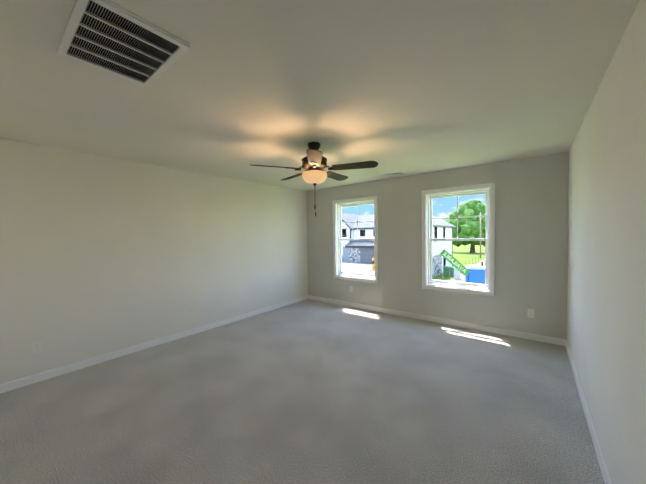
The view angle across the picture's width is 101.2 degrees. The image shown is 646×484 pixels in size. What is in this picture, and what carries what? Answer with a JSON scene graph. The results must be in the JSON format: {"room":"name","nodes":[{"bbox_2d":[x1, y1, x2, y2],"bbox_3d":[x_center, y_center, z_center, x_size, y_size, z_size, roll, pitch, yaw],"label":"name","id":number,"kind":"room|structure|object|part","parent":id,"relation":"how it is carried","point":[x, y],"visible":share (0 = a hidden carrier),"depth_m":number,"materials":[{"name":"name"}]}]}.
{"room":"empty bedroom","nodes":[
{"label":"empty bedroom","id":0,"kind":"room"},
{"bbox_2d":[0,138,307,383],"bbox_3d":[-1.999,0.162,4.041,0.150,2.680,5.430,0,2,38],"label":"wall","id":1,"kind":"structure","parent":0,"point":[100,255],"depth_m":3.31,"materials":[{"name":"paint"}]},
{"bbox_2d":[31,341,41,353],"bbox_3d":[-2.942,1.085,2.725,0.008,0.115,0.070,0,2,38],"label":"electrical outlet","id":2,"kind":"object","parent":1,"relation":"attached to","point":[36,347],"visible":1,"depth_m":2.72,"materials":[{"name":"white plastic"}]},
{"bbox_2d":[0,295,307,393],"bbox_3d":[-1.915,1.340,4.027,0.013,0.084,5.130,0,2,38],"label":"baseboard","id":3,"kind":"structure","parent":1,"relation":"attached to","point":[26,381],"depth_m":3.31,"materials":[{"name":"white wood"}]},
{"bbox_2d":[0,299,604,483],"bbox_3d":[-0.211,1.455,2.689,4.648,0.120,5.430,0,2,38],"label":"floor","id":4,"kind":"structure","parent":0,"point":[308,391],"depth_m":2.21,"materials":[{"name":"carpet"}]},
{"bbox_2d":[0,0,639,190],"bbox_3d":[-0.255,-1.103,2.609,4.648,0.120,5.430,0,2,38],"label":"ceiling","id":5,"kind":"structure","parent":0,"point":[236,89],"depth_m":1.73,"materials":[{"name":"paint"}]},
{"bbox_2d":[57,0,189,86],"bbox_3d":[-1.019,-0.983,1.351,0.570,0.015,0.412,0,2,38],"label":"ceiling vent","id":6,"kind":"object","parent":5,"relation":"in","point":[109,36],"visible":1,"depth_m":1.31,"materials":[{"name":"white metal"}]},
{"bbox_2d":[250,142,377,215],"bbox_3d":[-0.072,-0.665,2.905,1.288,0.780,1.257,0,2,38],"label":"ceiling fan","id":7,"kind":"object","parent":5,"relation":"hanging from","point":[314,162],"visible":1,"depth_m":2.77,"materials":[{"name":"brown metal"}]},
{"bbox_3d":[-0.090,-0.688,2.861,0.269,0.116,0.269,0,2,38],"label":"lamp shade","id":8,"kind":"part","parent":7,"relation":"part of","materials":[{"name":"beige glass"}]},
{"bbox_2d":[380,171,404,176],"bbox_3d":[1.139,-1.114,4.376,0.370,0.017,0.165,0,2,38],"label":"ceiling vent","id":9,"kind":"object","parent":5,"relation":"in","point":[391,174],"visible":1,"depth_m":4.37,"materials":[{"name":"white metal"}]},
{"bbox_2d":[306,151,568,339],"bbox_3d":[1.401,0.083,4.721,4.348,2.680,0.150,0,2,38],"label":"wall","id":10,"kind":"structure","parent":0,"point":[531,232],"depth_m":3.86,"materials":[{"name":"paint"}]},
{"bbox_2d":[332,196,377,283],"bbox_3d":[0.660,-0.045,5.283,1.020,1.625,0.171,0,2,38],"label":"window","id":11,"kind":"structure","parent":10,"relation":"in","point":[356,259],"depth_m":5.32,"materials":[{"name":"white"}]},
{"bbox_2d":[308,295,564,345],"bbox_3d":[1.371,1.263,4.694,4.322,0.084,0.013,0,2,38],"label":"baseboard","id":12,"kind":"structure","parent":10,"relation":"attached to","point":[536,337],"depth_m":4.15,"materials":[{"name":"white wood"}]},
{"bbox_2d":[422,183,494,296],"bbox_3d":[2.093,-0.034,4.154,1.020,1.625,0.171,0,2,38],"label":"window","id":13,"kind":"structure","parent":10,"relation":"in","point":[475,258],"depth_m":4.13,"materials":[{"name":"white"}]},
{"bbox_2d":[440,249,469,275],"bbox_3d":[2.088,0.323,4.209,0.448,0.416,0.001,0,2,38],"label":"window sticker","id":14,"kind":"object","parent":13,"relation":"attached to","point":[467,271],"visible":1,"depth_m":4.20,"materials":[{"name":"green plastic"}]},
{"bbox_2d":[443,252,465,272],"bbox_3d":[2.090,0.322,4.205,0.001,0.062,0.429,-3,45,-52],"label":"lettering","id":15,"kind":"object","parent":14,"relation":"attached to","point":[449,257],"visible":1,"depth_m":4.21,"materials":[{"name":"white"}]},
{"bbox_2d":[527,309,533,317],"bbox_3d":[2.792,0.961,3.563,0.070,0.115,0.008,0,2,38],"label":"electrical outlet","id":16,"kind":"object","parent":10,"relation":"attached to","point":[530,313],"visible":1,"depth_m":3.56,"materials":[{"name":"white plastic"}]},
{"bbox_2d":[567,0,645,483],"bbox_3d":[1.534,0.189,1.257,0.150,2.680,5.430,0,2,38],"label":"wall","id":17,"kind":"structure","parent":0,"point":[606,306],"depth_m":1.44,"materials":[{"name":"paint"}]},
{"bbox_2d":[565,340,611,483],"bbox_3d":[1.490,1.366,1.344,0.013,0.084,5.130,0,2,38],"label":"baseboard","id":18,"kind":"structure","parent":17,"relation":"attached to","point":[602,464],"depth_m":1.91,"materials":[{"name":"white wood"}]},
{"label":"outside","id":19,"kind":"structure","parent":0,"visible":0},
{"bbox_3d":[104.904,-3.101,188.022,380.000,0.330,414.670,0,2,38],"label":"ground","id":20,"kind":"structure","parent":19,"visible":0},
{"bbox_2d":[342,213,374,238],"bbox_3d":[8.095,-0.983,44.590,16.300,7.835,12.450,0,2,38],"label":"house","id":21,"kind":"structure","parent":20,"relation":"on","point":[365,230],"depth_m":41.83,"materials":[{"name":"grey"}]},
{"bbox_2d":[432,215,455,238],"bbox_3d":[11.151,-0.033,29.960,5.120,6.750,9.740,0,2,38],"label":"house","id":22,"kind":"structure","parent":20,"relation":"on","point":[441,228],"depth_m":28.66,"materials":[{"name":"grey"}]},
{"bbox_2d":[445,199,485,238],"bbox_3d":[30.589,-3.250,54.216,12.150,10.988,6.659,0,2,38],"label":"tree","id":23,"kind":"object","parent":20,"relation":"on","point":[468,228],"depth_m":52.80,"materials":[{"name":"green plant"}]},
{"bbox_2d":[477,212,484,238],"bbox_3d":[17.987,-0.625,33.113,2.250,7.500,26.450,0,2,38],"label":"utility pole","id":24,"kind":"object","parent":20,"relation":"on","point":[480,223],"depth_m":43.15,"materials":[{"name":"white"}]}
]}

